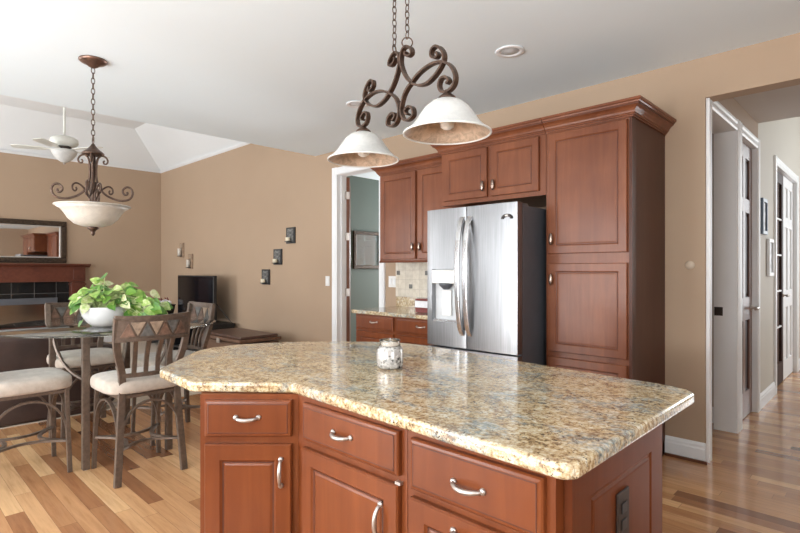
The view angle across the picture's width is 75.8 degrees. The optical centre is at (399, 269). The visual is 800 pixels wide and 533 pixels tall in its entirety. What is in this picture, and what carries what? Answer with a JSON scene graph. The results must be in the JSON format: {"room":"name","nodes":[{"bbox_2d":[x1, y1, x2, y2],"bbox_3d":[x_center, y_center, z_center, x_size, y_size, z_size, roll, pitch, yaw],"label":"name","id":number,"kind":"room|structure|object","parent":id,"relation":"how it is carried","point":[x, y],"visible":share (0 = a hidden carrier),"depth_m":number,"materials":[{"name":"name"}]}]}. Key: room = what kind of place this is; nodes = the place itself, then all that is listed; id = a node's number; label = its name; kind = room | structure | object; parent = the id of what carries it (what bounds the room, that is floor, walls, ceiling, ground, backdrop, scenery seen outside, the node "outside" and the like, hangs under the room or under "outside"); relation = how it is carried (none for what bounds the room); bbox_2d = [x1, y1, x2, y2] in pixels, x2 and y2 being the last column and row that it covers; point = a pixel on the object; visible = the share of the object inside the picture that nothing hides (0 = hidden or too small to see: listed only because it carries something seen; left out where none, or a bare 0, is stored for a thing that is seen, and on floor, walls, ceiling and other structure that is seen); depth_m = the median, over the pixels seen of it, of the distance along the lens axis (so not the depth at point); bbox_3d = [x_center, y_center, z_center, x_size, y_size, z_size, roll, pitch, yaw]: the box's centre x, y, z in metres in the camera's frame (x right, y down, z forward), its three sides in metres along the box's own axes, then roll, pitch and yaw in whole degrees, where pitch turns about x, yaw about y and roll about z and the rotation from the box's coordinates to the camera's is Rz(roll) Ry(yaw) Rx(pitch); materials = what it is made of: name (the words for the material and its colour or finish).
{"room":"kitchen","nodes":[
{"label":"kitchen","id":0,"kind":"room"},
{"bbox_2d":[0,152,160,299],"bbox_3d":[-6.931,-0.650,7.649,0.200,3.900,6.750,0,0,44],"label":"wall","id":1,"kind":"structure","parent":0,"point":[128,250],"depth_m":9.18,"materials":[{"name":"beige paint"}]},
{"bbox_2d":[0,218,66,262],"bbox_3d":[-6.407,-0.470,8.011,0.045,0.700,2.080,0,0,44],"label":"wall mirror","id":2,"kind":"object","parent":1,"relation":"attached to","point":[21,240],"visible":1,"depth_m":8.42,"materials":[{"name":"mirror"}]},
{"bbox_2d":[103,336,111,341],"bbox_3d":[-5.006,1.232,9.483,0.016,0.135,1.163,0,0,44],"label":"baseboard","id":3,"kind":"structure","parent":1,"relation":"attached to","point":[108,338],"depth_m":9.23,"materials":[{"name":"white paint"}]},
{"bbox_2d":[0,142,250,172],"bbox_3d":[-5.066,-1.883,5.888,4.930,0.035,6.413,0,0,44],"label":"trim","id":4,"kind":"structure","parent":1,"relation":"attached to","point":[243,143],"depth_m":8.62,"materials":[{"name":"white paint"}]},
{"bbox_2d":[0,95,242,170],"bbox_3d":[-5.066,-2.250,5.888,4.930,0.700,6.413,0,0,44],"label":"ceiling","id":5,"kind":"structure","parent":0,"point":[129,143],"depth_m":8.44,"materials":[{"name":"white paint"}]},
{"bbox_2d":[11,107,109,164],"bbox_3d":[-4.189,-1.865,6.425,1.037,1.110,1.050,0,0,44],"label":"ceiling fan","id":6,"kind":"object","parent":5,"relation":"hanging from","point":[65,152],"visible":0.79,"depth_m":6.30,"materials":[{"name":"white plastic"}]},
{"bbox_2d":[346,176,378,341],"bbox_3d":[-0.316,-0.068,8.343,0.140,2.735,3.450,0,0,44],"label":"wall","id":7,"kind":"structure","parent":0,"point":[364,191],"depth_m":7.98,"materials":[{"name":"green paint"}]},
{"bbox_2d":[353,231,378,268],"bbox_3d":[-0.428,-0.310,8.098,0.030,0.580,0.800,0,0,44],"label":"picture","id":8,"kind":"object","parent":7,"relation":"attached to","point":[365,244],"visible":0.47,"depth_m":7.99,"materials":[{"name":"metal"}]},
{"bbox_2d":[357,234,378,264],"bbox_3d":[-0.433,-0.310,8.102,0.010,0.470,0.690,0,0,44],"label":"mirror glass","id":9,"kind":"object","parent":8,"relation":"attached to","point":[367,244],"depth_m":8.02,"materials":[{"name":"grey mirror"}]},
{"bbox_2d":[352,171,378,179],"bbox_3d":[1.134,-1.485,7.037,3.760,0.100,3.590,0,0,44],"label":"ceiling","id":10,"kind":"structure","parent":0,"point":[371,175],"depth_m":7.80,"materials":[{"name":"white paint"}]},
{"bbox_2d":[0,0,799,155],"bbox_3d":[-0.719,-1.495,1.680,7.170,0.120,6.413,0,0,44],"label":"ceiling","id":11,"kind":"structure","parent":0,"point":[278,74],"depth_m":3.36,"materials":[{"name":"white paint"}]},
{"bbox_2d":[50,55,133,235],"bbox_3d":[-2.097,-0.834,3.513,0.463,1.203,0.463,0,0,34],"label":"chandelier","id":12,"kind":"object","parent":11,"relation":"hanging from","point":[92,214],"visible":1,"depth_m":3.46,"materials":[{"name":"white glass"}]},
{"bbox_2d":[346,101,367,107],"bbox_3d":[-0.371,-1.428,4.443,0.190,0.012,0.190,0,0,44],"label":"recessed light","id":13,"kind":"object","parent":11,"relation":"in","point":[353,104],"visible":0.76,"depth_m":4.43,"materials":[{"name":"white paint"}]},
{"bbox_2d":[327,0,491,167],"bbox_3d":[0.003,-0.974,2.183,0.337,0.921,0.921,0,0,-37],"label":"pendant light","id":14,"kind":"object","parent":11,"relation":"hanging from","point":[447,119],"visible":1,"depth_m":2.11,"materials":[{"name":"white glass"}]},
{"bbox_2d":[495,45,524,57],"bbox_3d":[0.720,-1.428,3.368,0.190,0.012,0.190,0,0,44],"label":"recessed light","id":15,"kind":"object","parent":11,"relation":"in","point":[509,51],"visible":1,"depth_m":3.36,"materials":[{"name":"white paint"}]},
{"bbox_2d":[0,370,799,532],"bbox_3d":[-0.298,1.360,5.299,13.000,0.120,12.600,0,0,44],"label":"floor","id":16,"kind":"structure","parent":0,"point":[751,481],"depth_m":3.12,"materials":[{"name":"brown wood"}]},
{"bbox_2d":[0,367,72,472],"bbox_3d":[-2.444,0.786,3.277,0.498,1.031,0.556,0,0,44],"label":"dining chair","id":17,"kind":"object","parent":16,"relation":"on","point":[26,383],"visible":1,"depth_m":3.26,"materials":[{"name":"beige fabric"}]},
{"bbox_2d":[0,367,71,397],"bbox_3d":[-2.416,0.712,3.306,0.502,0.097,0.478,0,0,44],"label":"seat cushion","id":18,"kind":"object","parent":17,"relation":"on","point":[24,383],"depth_m":3.20,"materials":[{"name":"beige fabric"}]},
{"bbox_2d":[44,302,121,437],"bbox_3d":[-2.611,0.786,4.247,0.556,1.031,0.498,0,0,44],"label":"dining chair","id":19,"kind":"object","parent":16,"relation":"on","point":[99,356],"visible":0.41,"depth_m":4.21,"materials":[{"name":"beige fabric"}]},
{"bbox_2d":[47,348,121,368],"bbox_3d":[-2.583,0.712,4.219,0.478,0.097,0.502,0,0,44],"label":"seat cushion","id":20,"kind":"object","parent":19,"relation":"on","point":[98,356],"depth_m":4.09,"materials":[{"name":"beige fabric"}]},
{"bbox_2d":[0,341,200,428],"bbox_3d":[-5.066,1.297,5.888,4.930,0.006,6.413,0,0,44],"label":"carpet","id":21,"kind":"object","parent":16,"relation":"on","point":[141,345],"visible":0.02,"depth_m":5.43,"materials":[{"name":"beige carpet"}]},
{"bbox_2d":[0,263,90,324],"bbox_3d":[-6.340,0.594,7.905,0.290,1.398,2.740,0,0,44],"label":"fireplace mantel","id":22,"kind":"object","parent":21,"relation":"on","point":[33,285],"visible":0.62,"depth_m":8.35,"materials":[{"name":"brown wood"}]},
{"bbox_2d":[0,263,90,266],"bbox_3d":[-6.340,-0.075,7.905,0.290,0.060,2.740,0,0,44],"label":"mantel shelf","id":23,"kind":"object","parent":22,"relation":"attached to","point":[1,264],"depth_m":8.28,"materials":[{"name":"brown wood"}]},
{"bbox_2d":[0,337,114,427],"bbox_3d":[-3.803,0.923,4.266,0.900,0.740,2.400,0,0,44],"label":"sofa","id":24,"kind":"object","parent":21,"relation":"on","point":[15,353],"visible":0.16,"depth_m":4.33,"materials":[{"name":"brown leather"}]},
{"bbox_2d":[151,320,235,351],"bbox_3d":[-3.493,1.048,8.433,2.350,0.490,0.460,0,0,44],"label":"media stand","id":25,"kind":"object","parent":21,"relation":"on","point":[218,324],"visible":0.16,"depth_m":8.02,"materials":[{"name":"brown wood"}]},
{"bbox_2d":[158,297,175,313],"bbox_3d":[-4.046,0.635,8.789,0.400,0.335,0.400,0,0,44],"label":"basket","id":26,"kind":"object","parent":25,"relation":"on","point":[171,311],"visible":0.19,"depth_m":8.75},
{"bbox_2d":[152,339,200,351],"bbox_3d":[-3.489,1.218,8.430,2.320,0.030,0.440,0,0,44],"label":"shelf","id":27,"kind":"object","parent":25,"relation":"attached to","point":[176,344],"depth_m":8.30,"materials":[{"name":"brown wood"}]},
{"bbox_2d":[178,275,231,322],"bbox_3d":[-3.145,0.445,8.064,1.494,0.715,0.269,0,0,41],"label":"television","id":28,"kind":"object","parent":25,"relation":"on","point":[194,288],"visible":0.77,"depth_m":8.06,"materials":[{"name":"black plastic"}]},
{"bbox_2d":[201,328,280,348],"bbox_3d":[-2.083,1.039,6.662,1.060,0.468,0.585,0,0,44],"label":"storage chest","id":29,"kind":"object","parent":21,"relation":"on","point":[230,336],"visible":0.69,"depth_m":6.44,"materials":[{"name":"brown wood"}]},
{"bbox_2d":[0,317,215,470],"bbox_3d":[-2.173,0.850,3.837,1.500,0.900,1.500,0,0,44],"label":"dining table","id":30,"kind":"object","parent":16,"relation":"on","point":[52,329],"visible":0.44,"depth_m":3.46,"materials":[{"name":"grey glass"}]},
{"bbox_2d":[68,273,172,326],"bbox_3d":[-2.029,0.213,3.755,0.681,0.392,0.481,0,0,-25],"label":"potted plant","id":31,"kind":"object","parent":30,"relation":"on","point":[98,305],"visible":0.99,"depth_m":3.63,"materials":[{"name":"green plant"}]},
{"bbox_2d":[79,307,126,326],"bbox_3d":[-2.121,0.330,3.689,0.316,0.140,0.316,0,0,44],"label":"bowl","id":32,"kind":"object","parent":31,"relation":"attached to","point":[94,316],"depth_m":3.58,"materials":[{"name":"white ceramic"}]},
{"bbox_2d":[90,311,190,488],"bbox_3d":[-1.690,0.786,3.351,0.556,1.031,0.498,0,0,44],"label":"dining chair","id":33,"kind":"object","parent":16,"relation":"on","point":[120,382],"visible":0.86,"depth_m":3.20,"materials":[{"name":"beige metal"}]},
{"bbox_2d":[90,365,176,394],"bbox_3d":[-1.719,0.712,3.379,0.478,0.097,0.502,0,0,44],"label":"seat cushion","id":34,"kind":"object","parent":33,"relation":"on","point":[108,382],"depth_m":3.19,"materials":[{"name":"beige fabric"}]},
{"bbox_2d":[131,301,214,445],"bbox_3d":[-1.810,0.786,4.125,0.498,1.031,0.556,0,0,44],"label":"dining chair","id":35,"kind":"object","parent":16,"relation":"on","point":[197,309],"visible":0.43,"depth_m":4.13,"materials":[{"name":"beige metal"}]},
{"bbox_2d":[131,350,193,366],"bbox_3d":[-1.838,0.712,4.097,0.502,0.097,0.478,0,0,44],"label":"seat cushion","id":36,"kind":"object","parent":35,"relation":"on","point":[140,360],"depth_m":3.93,"materials":[{"name":"beige fabric"}]},
{"bbox_2d":[200,392,297,532],"bbox_3d":[-0.591,0.861,2.026,0.492,0.879,0.673,0,0,0],"label":"base cabinet","id":37,"kind":"object","parent":16,"relation":"on","point":[249,440],"visible":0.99,"depth_m":1.73,"materials":[{"name":"red wood"}]},
{"bbox_2d":[160,341,693,479],"bbox_3d":[-0.087,0.403,2.000,1.996,0.035,1.217,0,0,44],"label":"countertop","id":38,"kind":"structure","parent":37,"relation":"on","point":[558,423],"depth_m":1.60,"materials":[{"name":"beige stone"}]},
{"bbox_2d":[376,338,402,369],"bbox_3d":[-0.040,0.326,2.022,0.106,0.118,0.106,0,0,44],"label":"candle jar","id":39,"kind":"object","parent":38,"relation":"on","point":[389,356],"visible":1,"depth_m":1.98,"materials":[{"name":"white glass"}]},
{"bbox_2d":[298,394,407,532],"bbox_3d":[0.035,0.861,1.769,0.508,0.879,0.673,0,0,44],"label":"base cabinet","id":40,"kind":"object","parent":16,"relation":"on","point":[353,467],"visible":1,"depth_m":1.53,"materials":[{"name":"red wood"}]},
{"bbox_2d":[356,313,395,341],"bbox_3d":[-0.045,0.861,5.034,0.544,0.879,0.647,0,0,44],"label":"base cabinet","id":41,"kind":"object","parent":16,"relation":"on","point":[369,328],"visible":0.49,"depth_m":4.83,"materials":[{"name":"red wood"}]},
{"bbox_2d":[396,317,431,345],"bbox_3d":[0.380,0.861,4.623,0.635,0.879,0.647,0,0,44],"label":"base cabinet","id":42,"kind":"object","parent":16,"relation":"on","point":[408,330],"visible":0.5,"depth_m":4.49,"materials":[{"name":"red wood"}]},
{"bbox_2d":[351,296,426,319],"bbox_3d":[0.179,0.350,4.827,1.213,0.140,0.635,0,0,44],"label":"countertop","id":43,"kind":"structure","parent":42,"relation":"on","point":[405,306],"depth_m":4.89,"materials":[{"name":"beige stone"}]},
{"bbox_2d":[415,298,426,312],"bbox_3d":[0.243,0.321,4.636,0.184,0.125,0.124,0,0,44],"label":"storage box","id":44,"kind":"object","parent":43,"relation":"on","point":[420,303],"visible":0.55,"depth_m":4.61,"materials":[{"name":"red paint"}]},
{"bbox_2d":[427,201,545,365],"bbox_3d":[0.775,0.424,3.952,0.785,1.752,0.969,0,0,44],"label":"refrigerator","id":45,"kind":"object","parent":16,"relation":"on","point":[486,272],"visible":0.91,"depth_m":3.59,"materials":[{"name":"grey metal"}]},
{"bbox_2d":[501,214,511,218],"bbox_3d":[0.713,-0.358,3.431,0.084,0.034,0.016,0,0,44],"label":"magnet","id":46,"kind":"object","parent":45,"relation":"attached to","point":[504,215],"visible":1,"depth_m":3.43,"materials":[{"name":"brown metal"}]},
{"bbox_2d":[408,424,661,532],"bbox_3d":[0.380,0.861,1.435,0.450,0.879,0.673,0,0,44],"label":"base cabinet","id":47,"kind":"object","parent":16,"relation":"on","point":[452,488],"visible":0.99,"depth_m":1.24,"materials":[{"name":"red wood"}]},
{"bbox_2d":[616,486,628,532],"bbox_3d":[0.560,0.614,1.290,0.008,0.122,0.076,0,0,44],"label":"electrical outlet","id":48,"kind":"object","parent":47,"relation":"attached to","point":[622,498],"visible":1,"depth_m":1.28,"materials":[{"name":"brown plastic"}]},
{"bbox_2d":[622,500,626,513],"bbox_3d":[0.563,0.594,1.288,0.002,0.026,0.034,0,0,44],"label":"socket","id":49,"kind":"object","parent":48,"relation":"attached to","point":[624,502],"depth_m":1.29,"materials":[{"name":"black plastic"}]},
{"bbox_2d":[622,516,626,530],"bbox_3d":[0.563,0.636,1.288,0.002,0.026,0.034,0,0,44],"label":"socket","id":50,"kind":"object","parent":48,"relation":"attached to","point":[624,518],"depth_m":1.29,"materials":[{"name":"black plastic"}]},
{"bbox_2d":[541,95,675,455],"bbox_3d":[1.447,0.126,3.554,0.653,2.348,0.698,0,0,44],"label":"pantry cabinet","id":51,"kind":"object","parent":16,"relation":"on","point":[605,162],"visible":0.64,"depth_m":3.36,"materials":[{"name":"brown wood"}]},
{"bbox_2d":[161,33,799,442],"bbox_3d":[-0.212,-0.650,5.747,12.100,3.900,0.137,0,0,44],"label":"wall","id":52,"kind":"structure","parent":0,"point":[229,210],"depth_m":6.33,"materials":[{"name":"beige paint"}]},
{"bbox_2d":[177,243,183,257],"bbox_3d":[-3.934,-0.355,9.192,0.160,0.260,0.087,0,0,44],"label":"candle sconce","id":53,"kind":"object","parent":52,"relation":"attached to","point":[180,250],"visible":1,"depth_m":9.17,"materials":[{"name":"beige stone"}]},
{"bbox_2d":[186,254,192,268],"bbox_3d":[-3.675,-0.150,8.942,0.160,0.260,0.087,0,0,44],"label":"candle sconce","id":54,"kind":"object","parent":52,"relation":"attached to","point":[189,263],"visible":1,"depth_m":8.92,"materials":[{"name":"beige stone"}]},
{"bbox_2d":[261,269,269,284],"bbox_3d":[-1.921,0.098,7.243,0.200,0.215,0.087,0,0,44],"label":"candle sconce","id":55,"kind":"object","parent":52,"relation":"attached to","point":[265,280],"visible":1,"depth_m":7.23,"materials":[{"name":"grey metal"}]},
{"bbox_2d":[273,249,281,264],"bbox_3d":[-1.701,-0.180,7.031,0.200,0.215,0.087,0,0,44],"label":"candle sconce","id":56,"kind":"object","parent":52,"relation":"attached to","point":[277,253],"visible":1,"depth_m":7.02,"materials":[{"name":"grey tile"}]},
{"bbox_2d":[284,227,295,243],"bbox_3d":[-1.477,-0.460,6.814,0.200,0.215,0.087,0,0,44],"label":"candle sconce","id":57,"kind":"object","parent":52,"relation":"attached to","point":[290,238],"visible":1,"depth_m":6.79,"materials":[{"name":"grey metal"}]},
{"bbox_2d":[325,276,329,285],"bbox_3d":[-0.889,0.135,6.299,0.078,0.120,0.010,0,0,44],"label":"light switch","id":58,"kind":"object","parent":52,"relation":"attached to","point":[327,278],"visible":1,"depth_m":6.29,"materials":[{"name":"white plastic"}]},
{"bbox_2d":[332,166,384,340],"bbox_3d":[-0.445,0.035,5.959,0.910,2.530,0.158,0,0,44],"label":"door frame","id":59,"kind":"structure","parent":52,"relation":"in","point":[339,174],"depth_m":6.19,"materials":[{"name":"white paint"}]},
{"bbox_2d":[345,178,350,340],"bbox_3d":[-0.669,0.082,6.611,0.056,2.420,0.714,0,0,-4],"label":"open door","id":60,"kind":"structure","parent":59,"relation":"attached to","point":[348,187],"depth_m":6.27,"materials":[{"name":"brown wood"}]},
{"bbox_2d":[389,276,395,286],"bbox_3d":[-0.081,0.125,5.516,0.120,0.120,0.010,0,0,44],"label":"light switch","id":61,"kind":"object","parent":52,"relation":"attached to","point":[392,279],"visible":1,"depth_m":5.51,"materials":[{"name":"white plastic"}]},
{"bbox_2d":[371,152,449,262],"bbox_3d":[0.235,-0.560,4.947,1.134,0.976,0.383,0,0,44],"label":"upper cabinet","id":62,"kind":"object","parent":52,"relation":"attached to","point":[410,188],"visible":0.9,"depth_m":4.91,"materials":[{"name":"brown wood"}]},
{"bbox_2d":[396,262,426,297],"bbox_3d":[0.402,0.098,5.045,1.240,0.363,0.015,0,0,44],"label":"tile backsplash","id":63,"kind":"structure","parent":52,"relation":"attached to","point":[411,278],"depth_m":5.31,"materials":[{"name":"beige tile"}]},
{"bbox_2d":[431,118,545,207],"bbox_3d":[0.846,-0.786,4.136,1.011,0.523,0.698,0,0,44],"label":"upper cabinet","id":64,"kind":"object","parent":52,"relation":"attached to","point":[508,165],"visible":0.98,"depth_m":3.85,"materials":[{"name":"brown wood"}]},
{"bbox_2d":[665,435,705,460],"bbox_3d":[1.961,1.232,3.537,0.253,0.135,0.016,0,0,44],"label":"baseboard","id":65,"kind":"structure","parent":52,"relation":"attached to","point":[673,445],"depth_m":3.53,"materials":[{"name":"white paint"}]},
{"bbox_2d":[664,452,707,464],"bbox_3d":[1.956,1.291,3.520,0.266,0.018,0.014,0,0,44],"label":"trim","id":66,"kind":"structure","parent":52,"relation":"attached to","point":[665,453],"depth_m":3.52,"materials":[{"name":"brown wood"}]},
{"bbox_2d":[685,261,694,268],"bbox_3d":[1.984,-0.034,3.519,0.060,0.060,0.008,0,0,44],"label":"disc","id":67,"kind":"object","parent":52,"relation":"attached to","point":[689,264],"visible":1,"depth_m":3.52,"materials":[{"name":"beige plastic"}]},
{"bbox_2d":[712,133,712,406],"bbox_3d":[2.097,-0.068,5.013,1.800,2.735,0.120,0,0,44],"label":"wall","id":68,"kind":"structure","parent":0,"point":[712,133],"depth_m":4.38,"materials":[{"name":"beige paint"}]},
{"bbox_2d":[718,98,799,392],"bbox_3d":[4.079,-1.000,5.658,0.150,4.600,5.795,0,0,44],"label":"wall","id":69,"kind":"structure","parent":0,"point":[780,138],"depth_m":5.15,"materials":[{"name":"paint"}]},
{"bbox_2d":[706,98,739,462],"bbox_3d":[2.352,0.050,3.861,0.171,2.500,0.950,0,0,44],"label":"door frame","id":70,"kind":"structure","parent":69,"relation":"in","point":[725,128],"depth_m":4.12,"materials":[{"name":"white paint"}]},
{"bbox_2d":[740,121,759,430],"bbox_3d":[2.975,0.050,4.504,0.171,2.500,0.840,0,0,44],"label":"door frame","id":71,"kind":"structure","parent":69,"relation":"in","point":[746,136],"depth_m":4.70,"materials":[{"name":"white paint"}]},
{"bbox_2d":[742,142,759,419],"bbox_3d":[3.010,0.095,4.469,0.119,2.395,0.662,0,0,44],"label":"paneled door","id":72,"kind":"structure","parent":71,"relation":"attached to","point":[747,307],"depth_m":4.60,"materials":[{"name":"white wood"}]},
{"bbox_2d":[760,198,767,234],"bbox_3d":[3.481,-0.510,4.912,0.025,0.340,0.240,0,0,44],"label":"picture frame","id":73,"kind":"object","parent":69,"relation":"attached to","point":[764,202],"visible":1,"depth_m":4.85,"materials":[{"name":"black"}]},
{"bbox_2d":[764,203,765,230],"bbox_3d":[3.476,-0.510,4.916,0.007,0.270,0.170,0,0,44],"label":"print","id":74,"kind":"object","parent":73,"relation":"attached to","point":[764,203],"depth_m":4.95},
{"bbox_2d":[767,239,773,275],"bbox_3d":[3.717,-0.125,5.156,0.025,0.370,0.260,0,0,44],"label":"picture frame","id":75,"kind":"object","parent":69,"relation":"attached to","point":[770,242],"visible":1,"depth_m":5.16,"materials":[{"name":"white paint"}]},
{"bbox_2d":[770,243,771,272],"bbox_3d":[3.713,-0.125,5.160,0.007,0.300,0.190,0,0,44],"label":"print","id":76,"kind":"object","parent":75,"relation":"attached to","point":[770,243],"depth_m":5.18},
{"bbox_2d":[760,358,799,409],"bbox_3d":[4.671,1.232,6.150,0.016,0.135,3.865,0,0,44],"label":"baseboard","id":77,"kind":"structure","parent":69,"relation":"attached to","point":[769,392],"depth_m":5.07,"materials":[{"name":"white paint"}]},
{"bbox_2d":[774,155,798,393],"bbox_3d":[4.453,0.050,6.031,0.171,2.500,1.710,0,0,44],"label":"door frame","id":78,"kind":"structure","parent":69,"relation":"in","point":[779,166],"depth_m":6.53,"materials":[{"name":"white paint"}]},
{"bbox_2d":[777,171,789,385],"bbox_3d":[4.221,0.095,5.720,0.119,2.395,0.760,0,0,44],"label":"glazed door","id":79,"kind":"structure","parent":78,"relation":"attached to","point":[780,294],"depth_m":5.93,"materials":[{"name":"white wood"}]},
{"bbox_2d":[783,176,792,379],"bbox_3d":[4.730,0.095,6.298,0.045,2.395,0.760,0,0,44],"label":"paneled door","id":80,"kind":"structure","parent":78,"relation":"attached to","point":[787,185],"depth_m":6.26,"materials":[{"name":"white paint"}]},
{"bbox_2d":[734,85,799,122],"bbox_3d":[3.913,-1.420,3.021,3.580,0.120,1.685,0,0,44],"label":"ceiling","id":81,"kind":"structure","parent":0,"point":[782,103],"depth_m":4.22,"materials":[{"name":"paint"}]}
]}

